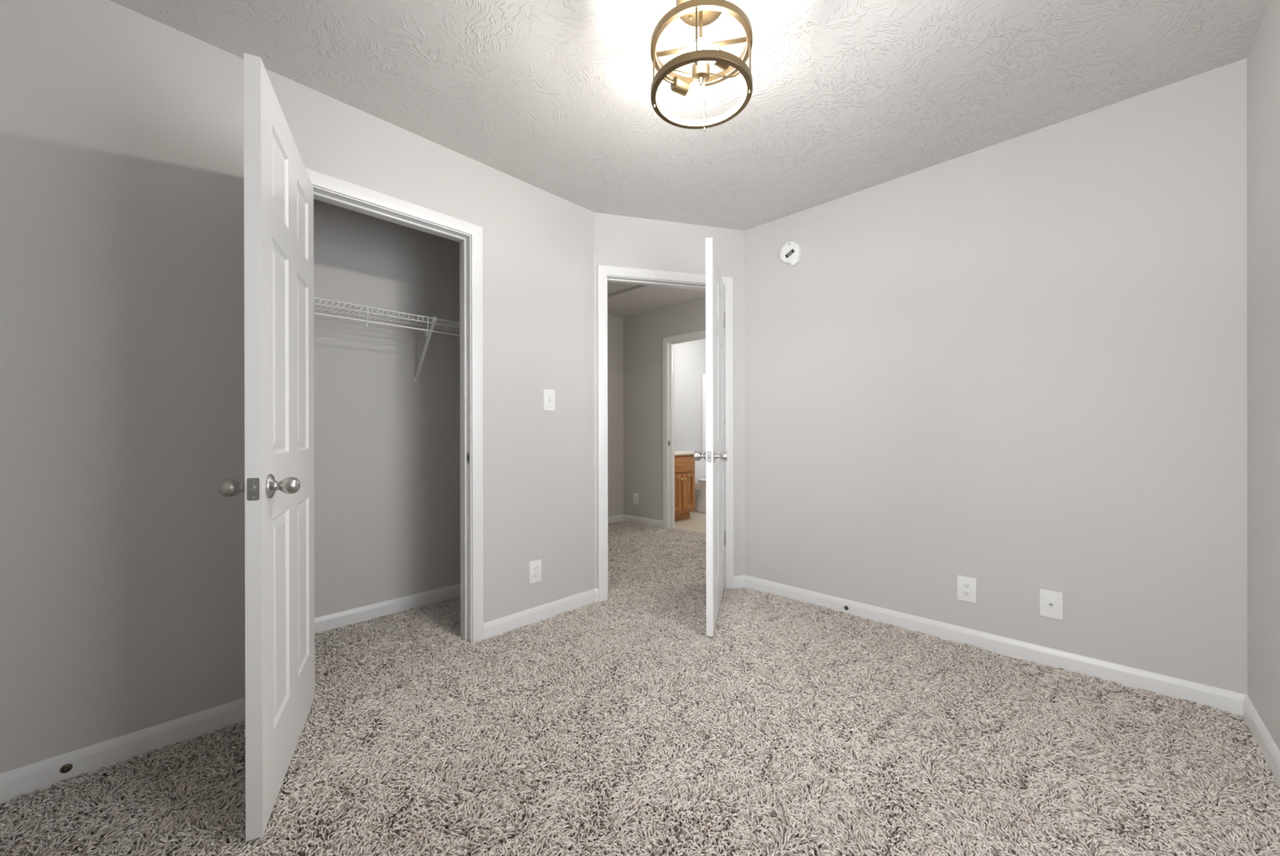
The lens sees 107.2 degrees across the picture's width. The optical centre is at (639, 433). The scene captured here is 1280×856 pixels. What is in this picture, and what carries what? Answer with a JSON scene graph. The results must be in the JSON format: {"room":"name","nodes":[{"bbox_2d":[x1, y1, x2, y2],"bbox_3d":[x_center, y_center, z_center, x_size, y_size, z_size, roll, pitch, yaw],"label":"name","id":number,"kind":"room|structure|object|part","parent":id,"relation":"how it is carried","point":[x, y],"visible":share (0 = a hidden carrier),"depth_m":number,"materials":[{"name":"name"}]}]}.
{"room":"empty bedroom","nodes":[
{"label":"empty bedroom","id":0,"kind":"room"},
{"bbox_2d":[0,0,594,773],"bbox_3d":[-1.158,-0.158,2.146,0.115,2.457,2.502,0,0,44],"label":"wall","id":1,"kind":"structure","parent":0,"point":[122,385],"depth_m":1.58,"materials":[{"name":"paint"}]},
{"bbox_2d":[59,763,72,773],"bbox_3d":[-1.744,1.019,1.433,0.008,0.025,0.025,0,0,44],"label":"door stop","id":2,"kind":"object","parent":1,"relation":"attached to","point":[66,767],"visible":1,"depth_m":1.43,"materials":[{"name":"brown metal"}]},
{"bbox_2d":[0,697,245,805],"bbox_3d":[-1.644,1.025,1.552,0.012,0.094,0.738,0,0,44],"label":"baseboard","id":3,"kind":"structure","parent":1,"relation":"attached to","point":[26,779],"depth_m":1.51,"materials":[{"name":"paint"}]},
{"bbox_2d":[217,52,315,840],"bbox_3d":[-1.154,0.036,1.542,0.176,2.020,0.738,0,0,-26],"label":"door","id":4,"kind":"structure","parent":1,"relation":"in","point":[278,486],"depth_m":1.35,"materials":[{"name":"paint"}]},
{"bbox_3d":[-1.073,0.144,1.252,0.070,0.067,0.067,0,0,-26],"label":"knob","id":5,"kind":"part","parent":4,"relation":"part of","materials":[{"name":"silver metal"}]},
{"bbox_3d":[-0.997,0.144,1.216,0.026,0.058,0.002,0,0,-26],"label":"latch plate","id":6,"kind":"part","parent":4,"relation":"part of","materials":[{"name":"silver metal"}]},
{"bbox_3d":[-0.978,0.143,1.298,0.070,0.067,0.067,0,0,-26],"label":"knob","id":7,"kind":"part","parent":4,"relation":"part of","materials":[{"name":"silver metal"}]},
{"bbox_2d":[305,167,483,644],"bbox_3d":[-1.144,0.007,2.161,0.146,2.126,0.836,0,0,44],"label":"door frame","id":8,"kind":"structure","parent":1,"relation":"attached to","point":[327,188],"depth_m":2.38,"materials":[{"name":"paint"}]},
{"bbox_2d":[528,559,541,583],"bbox_3d":[-0.588,0.774,2.646,0.008,0.121,0.078,0,0,44],"label":"wall outlet","id":9,"kind":"object","parent":1,"relation":"attached to","point":[535,566],"visible":1,"depth_m":2.64,"materials":[{"name":"white plastic"}]},
{"bbox_2d":[533,572,537,577],"bbox_3d":[-0.586,0.793,2.644,0.002,0.027,0.034,0,0,44],"label":"receptacle","id":10,"kind":"object","parent":9,"relation":"attached to","point":[535,574],"depth_m":2.64,"materials":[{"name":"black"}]},
{"bbox_2d":[533,564,537,570],"bbox_3d":[-0.586,0.754,2.644,0.002,0.027,0.034,0,0,44],"label":"receptacle","id":11,"kind":"object","parent":9,"relation":"attached to","point":[535,566],"depth_m":2.64,"materials":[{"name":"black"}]},
{"bbox_2d":[483,587,598,639],"bbox_3d":[-0.533,1.022,2.691,0.022,0.094,0.772,0,0,44],"label":"baseboard","id":12,"kind":"structure","parent":1,"relation":"attached to","point":[511,622],"depth_m":2.65,"materials":[{"name":"paint"}]},
{"bbox_2d":[542,388,555,410],"bbox_3d":[-0.519,-0.192,2.712,0.019,0.121,0.078,0,0,44],"label":"light switch","id":13,"kind":"object","parent":1,"relation":"attached to","point":[548,395],"visible":1,"depth_m":2.71,"materials":[{"name":"white plastic"}]},
{"bbox_2d":[313,199,460,617],"bbox_3d":[-1.551,-0.158,2.756,0.100,2.457,1.960,0,0,44],"label":"wall","id":14,"kind":"structure","parent":0,"point":[387,442],"depth_m":2.74,"materials":[{"name":"paint"}]},
{"bbox_2d":[313,297,459,381],"bbox_3d":[-1.395,-0.486,2.616,0.318,0.338,1.622,0,0,44],"label":"wire shelf","id":15,"kind":"object","parent":14,"relation":"attached to","point":[434,319],"visible":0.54,"depth_m":2.59,"materials":[{"name":"white metal"}]},
{"bbox_3d":[-1.294,-0.575,2.520,0.008,0.008,1.620,0,0,44],"label":"hang rod","id":16,"kind":"part","parent":15,"relation":"part of","materials":[{"name":"white metal"}]},
{"bbox_2d":[314,582,460,632],"bbox_3d":[-1.509,1.024,2.717,0.012,0.094,1.760,0,0,44],"label":"baseboard","id":17,"kind":"structure","parent":14,"relation":"attached to","point":[353,615],"depth_m":2.73,"materials":[{"name":"paint"}]},
{"bbox_2d":[0,506,1279,855],"bbox_3d":[0.675,1.099,3.352,4.898,0.093,6.950,0,0,44],"label":"floor","id":18,"kind":"structure","parent":0,"point":[638,762],"depth_m":1.45,"materials":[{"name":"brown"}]},
{"bbox_2d":[0,520,1279,855],"bbox_3d":[-0.055,1.054,2.600,4.537,0.034,4.486,0,0,44],"label":"carpet","id":19,"kind":"structure","parent":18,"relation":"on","point":[419,630],"depth_m":1.56,"materials":[{"name":"beige carpet"}]},
{"bbox_2d":[674,454,694,520],"bbox_3d":[0.317,0.653,5.797,0.582,0.790,0.545,0,0,44],"label":"vanity cabinet","id":20,"kind":"object","parent":18,"relation":"on","point":[684,464],"visible":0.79,"depth_m":5.66,"materials":[{"name":"brown wood"}]},
{"bbox_3d":[0.406,0.698,5.531,0.021,0.430,0.238,0,0,44],"label":"door","id":21,"kind":"part","parent":20,"relation":"part of","materials":[{"name":"brown wood"}]},
{"bbox_2d":[674,450,693,455],"bbox_3d":[0.301,0.198,5.797,0.560,0.120,0.615,0,0,44],"label":"countertop","id":22,"kind":"structure","parent":20,"relation":"on","point":[676,452],"depth_m":5.68,"materials":[{"name":"beige stone"}]},
{"bbox_3d":[0.494,0.373,5.624,0.018,0.180,0.495,0,0,44],"label":"false drawer","id":23,"kind":"part","parent":20,"relation":"part of","materials":[{"name":"brown wood"}]},
{"bbox_3d":[0.586,0.697,5.715,0.021,0.430,0.238,0,0,44],"label":"door","id":24,"kind":"part","parent":20,"relation":"part of","materials":[{"name":"brown wood"}]},
{"bbox_2d":[694,457,706,512],"bbox_3d":[0.936,0.669,6.321,0.729,0.755,0.460,0,0,44],"label":"toilet","id":25,"kind":"object","parent":18,"relation":"on","point":[700,465],"visible":0.3,"depth_m":6.35,"materials":[{"name":"white ceramic"}]},
{"bbox_3d":[0.746,0.497,6.505,0.188,0.340,0.440,0,0,44],"label":"tank","id":26,"kind":"part","parent":25,"relation":"part of","materials":[{"name":"white ceramic"}]},
{"bbox_3d":[1.012,0.612,6.247,0.515,0.020,0.380,0,0,44],"label":"lid","id":27,"kind":"part","parent":25,"relation":"part of","materials":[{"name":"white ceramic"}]},
{"bbox_2d":[701,373,706,453],"bbox_3d":[1.837,0.095,6.400,1.924,1.900,0.749,0,0,44],"label":"shower surround","id":28,"kind":"object","parent":18,"relation":"on","point":[703,375],"visible":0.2,"depth_m":6.78,"materials":[{"name":"white plastic"}]},
{"bbox_2d":[607,314,706,516],"bbox_3d":[-0.151,-0.163,5.805,0.100,2.457,4.370,0,0,44],"label":"wall","id":29,"kind":"structure","parent":0,"point":[690,357],"depth_m":6.37,"materials":[{"name":"paint"}]},
{"bbox_2d":[608,514,623,523],"bbox_3d":[-0.862,1.021,4.988,0.012,0.094,1.922,0,0,44],"label":"baseboard","id":30,"kind":"structure","parent":29,"relation":"attached to","point":[619,517],"depth_m":5.58,"materials":[{"name":"paint"}]},
{"bbox_2d":[622,297,705,520],"bbox_3d":[1.054,-0.164,4.548,3.380,2.457,0.115,0,0,44],"label":"wall","id":31,"kind":"structure","parent":0,"point":[643,333],"depth_m":5.40,"materials":[{"name":"paint"}]},
{"bbox_2d":[633,492,638,503],"bbox_3d":[-0.049,0.758,5.532,0.078,0.121,0.008,0,0,44],"label":"wall outlet","id":32,"kind":"object","parent":31,"relation":"attached to","point":[635,495],"visible":1,"depth_m":5.53,"materials":[{"name":"white plastic"}]},
{"bbox_2d":[623,514,662,528],"bbox_3d":[0.028,1.019,5.455,0.641,0.094,0.012,0,0,44],"label":"baseboard","id":33,"kind":"structure","parent":31,"relation":"attached to","point":[636,519],"depth_m":5.43,"materials":[{"name":"paint"}]},
{"bbox_2d":[662,329,705,528],"bbox_3d":[0.603,0.002,4.985,0.841,2.126,0.146,0,0,44],"label":"door frame","id":34,"kind":"structure","parent":31,"relation":"attached to","point":[668,342],"depth_m":5.21,"materials":[{"name":"paint"}]},
{"bbox_2d":[594,212,745,588],"bbox_3d":[0.201,-0.162,3.155,1.044,2.457,0.115,0,0,-15],"label":"wall","id":35,"kind":"structure","parent":0,"point":[622,241],"depth_m":3.12,"materials":[{"name":"paint"}]},
{"bbox_2d":[597,264,733,601],"bbox_3d":[0.167,0.004,3.146,0.930,2.126,0.146,0,0,-15],"label":"door frame","id":36,"kind":"structure","parent":35,"relation":"attached to","point":[606,273],"depth_m":3.02,"materials":[{"name":"paint"}]},
{"bbox_3d":[0.168,0.035,3.142,0.806,2.064,0.033,0,0,-15],"label":"stop molding","id":37,"kind":"part","parent":36,"relation":"part of","materials":[{"name":"paint"}]},
{"bbox_2d":[693,237,727,635],"bbox_3d":[0.453,0.018,2.800,0.169,2.028,0.831,0,0,14],"label":"door","id":38,"kind":"structure","parent":35,"relation":"in","point":[714,455],"depth_m":2.47,"materials":[{"name":"paint"}]},
{"bbox_3d":[0.319,0.118,2.475,0.067,0.067,0.067,0,0,14],"label":"knob","id":39,"kind":"part","parent":38,"relation":"part of","materials":[{"name":"silver metal"}]},
{"bbox_3d":[0.354,0.118,2.404,0.025,0.058,0.002,0,0,14],"label":"latch plate","id":40,"kind":"part","parent":38,"relation":"part of","materials":[{"name":"silver metal"}]},
{"bbox_3d":[0.418,0.118,2.450,0.067,0.067,0.067,0,0,14],"label":"knob","id":41,"kind":"part","parent":38,"relation":"part of","materials":[{"name":"silver metal"}]},
{"bbox_2d":[733,574,745,588],"bbox_3d":[0.679,1.019,3.220,0.093,0.094,0.012,0,0,-15],"label":"baseboard","id":42,"kind":"structure","parent":35,"relation":"attached to","point":[739,580],"depth_m":3.21,"materials":[{"name":"paint"}]},
{"bbox_2d":[110,0,1269,317],"bbox_3d":[0.688,-1.431,3.368,4.898,0.080,7.000,0,0,44],"label":"ceiling","id":43,"kind":"structure","parent":0,"point":[848,97],"depth_m":1.82,"materials":[{"name":"white paint"}]},
{"bbox_2d":[607,281,639,294],"bbox_3d":[-0.368,-1.436,4.429,0.708,0.039,0.642,0,0,44],"label":"attic hatch","id":44,"kind":"object","parent":43,"relation":"attached to","point":[612,287],"visible":0.07,"depth_m":4.57,"materials":[{"name":"white"}]},
{"bbox_2d":[650,0,752,131],"bbox_3d":[0.195,-1.227,1.511,0.322,0.323,0.322,0,0,44],"label":"ceiling light","id":45,"kind":"object","parent":43,"relation":"attached to","point":[694,13],"visible":1,"depth_m":1.49,"materials":[{"name":"gold metal"}]},
{"bbox_3d":[0.045,-1.152,1.543,0.007,0.172,0.007,0,0,14],"label":"rod","id":46,"kind":"part","parent":45,"relation":"part of","materials":[{"name":"gold metal"}]},
{"bbox_3d":[0.117,-1.154,1.514,0.093,0.007,0.066,0,0,33],"label":"arm","id":47,"kind":"part","parent":45,"relation":"part of","materials":[{"name":"gold metal"}]},
{"bbox_2d":[670,75,706,103],"bbox_3d":[0.165,-1.154,1.582,0.076,0.059,0.128,0,0,44],"label":"socket","id":48,"kind":"object","parent":45,"relation":"attached to","point":[696,93],"depth_m":1.57,"materials":[{"name":"gold metal"}]},
{"bbox_3d":[0.163,-1.152,1.362,0.007,0.172,0.007,0,0,14],"label":"rod","id":49,"kind":"part","parent":45,"relation":"part of","materials":[{"name":"gold metal"}]},
{"bbox_3d":[0.195,-1.268,1.511,0.022,0.189,0.022,0,0,44],"label":"stem","id":50,"kind":"part","parent":45,"relation":"part of","materials":[{"name":"gold metal"}]},
{"bbox_3d":[0.227,-1.152,1.661,0.007,0.172,0.007,0,0,14],"label":"rod","id":51,"kind":"part","parent":45,"relation":"part of","materials":[{"name":"gold metal"}]},
{"bbox_2d":[692,37,729,70],"bbox_3d":[0.218,-1.154,1.440,0.076,0.059,0.128,0,0,44],"label":"socket","id":52,"kind":"object","parent":45,"relation":"attached to","point":[703,42],"depth_m":1.43,"materials":[{"name":"gold metal"}]},
{"bbox_3d":[0.271,-1.154,1.496,0.100,0.007,0.063,0,0,-6],"label":"arm","id":53,"kind":"part","parent":45,"relation":"part of","materials":[{"name":"gold metal"}]},
{"bbox_3d":[0.345,-1.152,1.479,0.007,0.172,0.007,0,0,14],"label":"rod","id":54,"kind":"part","parent":45,"relation":"part of","materials":[{"name":"gold metal"}]},
{"bbox_2d":[744,57,1247,694],"bbox_3d":[1.550,-0.164,2.513,2.301,2.457,0.115,0,0,44],"label":"wall","id":55,"kind":"structure","parent":0,"point":[1017,366],"depth_m":2.18,"materials":[{"name":"paint"}]},
{"bbox_2d":[779,240,801,266],"bbox_3d":[0.949,-1.137,2.990,0.138,0.161,0.032,0,0,44],"label":"smoke detector","id":56,"kind":"object","parent":55,"relation":"attached to","point":[790,252],"visible":1,"depth_m":2.97,"materials":[{"name":"white plastic"}]},
{"bbox_3d":[0.970,-1.094,2.967,0.073,0.076,0.028,0,0,44],"label":"battery door","id":57,"kind":"part","parent":56,"relation":"part of","materials":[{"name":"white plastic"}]},
{"bbox_2d":[957,574,976,602],"bbox_3d":[1.629,0.776,2.353,0.078,0.121,0.008,0,0,44],"label":"wall outlet","id":58,"kind":"object","parent":55,"relation":"attached to","point":[966,586],"visible":1,"depth_m":2.35,"materials":[{"name":"white plastic"}]},
{"bbox_2d":[962,589,970,595],"bbox_3d":[1.628,0.795,2.351,0.034,0.027,0.002,0,0,44],"label":"receptacle","id":59,"kind":"object","parent":58,"relation":"attached to","point":[965,592],"depth_m":2.35,"materials":[{"name":"white plastic"}]},
{"bbox_2d":[962,582,970,587],"bbox_3d":[1.628,0.756,2.351,0.034,0.027,0.002,0,0,44],"label":"receptacle","id":60,"kind":"object","parent":58,"relation":"attached to","point":[965,584],"depth_m":2.35,"materials":[{"name":"white plastic"}]},
{"bbox_2d":[745,574,1246,716],"bbox_3d":[1.485,1.018,2.490,2.136,0.094,0.012,0,0,44],"label":"baseboard","id":61,"kind":"structure","parent":55,"relation":"attached to","point":[1225,700],"depth_m":2.19,"materials":[{"name":"paint"}]},
{"bbox_2d":[1040,588,1062,619],"bbox_3d":[1.855,0.771,2.128,0.078,0.121,0.016,0,0,44],"label":"outlet","id":62,"kind":"object","parent":55,"relation":"attached to","point":[1051,602],"visible":1,"depth_m":2.13,"materials":[{"name":"white plastic"}]},
{"bbox_2d":[1246,0,1279,750],"bbox_3d":[1.133,-0.162,0.511,0.115,2.457,3.341,0,0,44],"label":"wall","id":63,"kind":"structure","parent":0,"point":[1263,59],"depth_m":1.57,"materials":[{"name":"paint"}]},
{"bbox_2d":[1242,694,1279,785],"bbox_3d":[1.129,1.020,0.598,0.012,0.094,3.226,0,0,44],"label":"baseboard","id":64,"kind":"structure","parent":63,"relation":"attached to","point":[1271,753],"depth_m":1.55,"materials":[{"name":"paint"}]}
]}

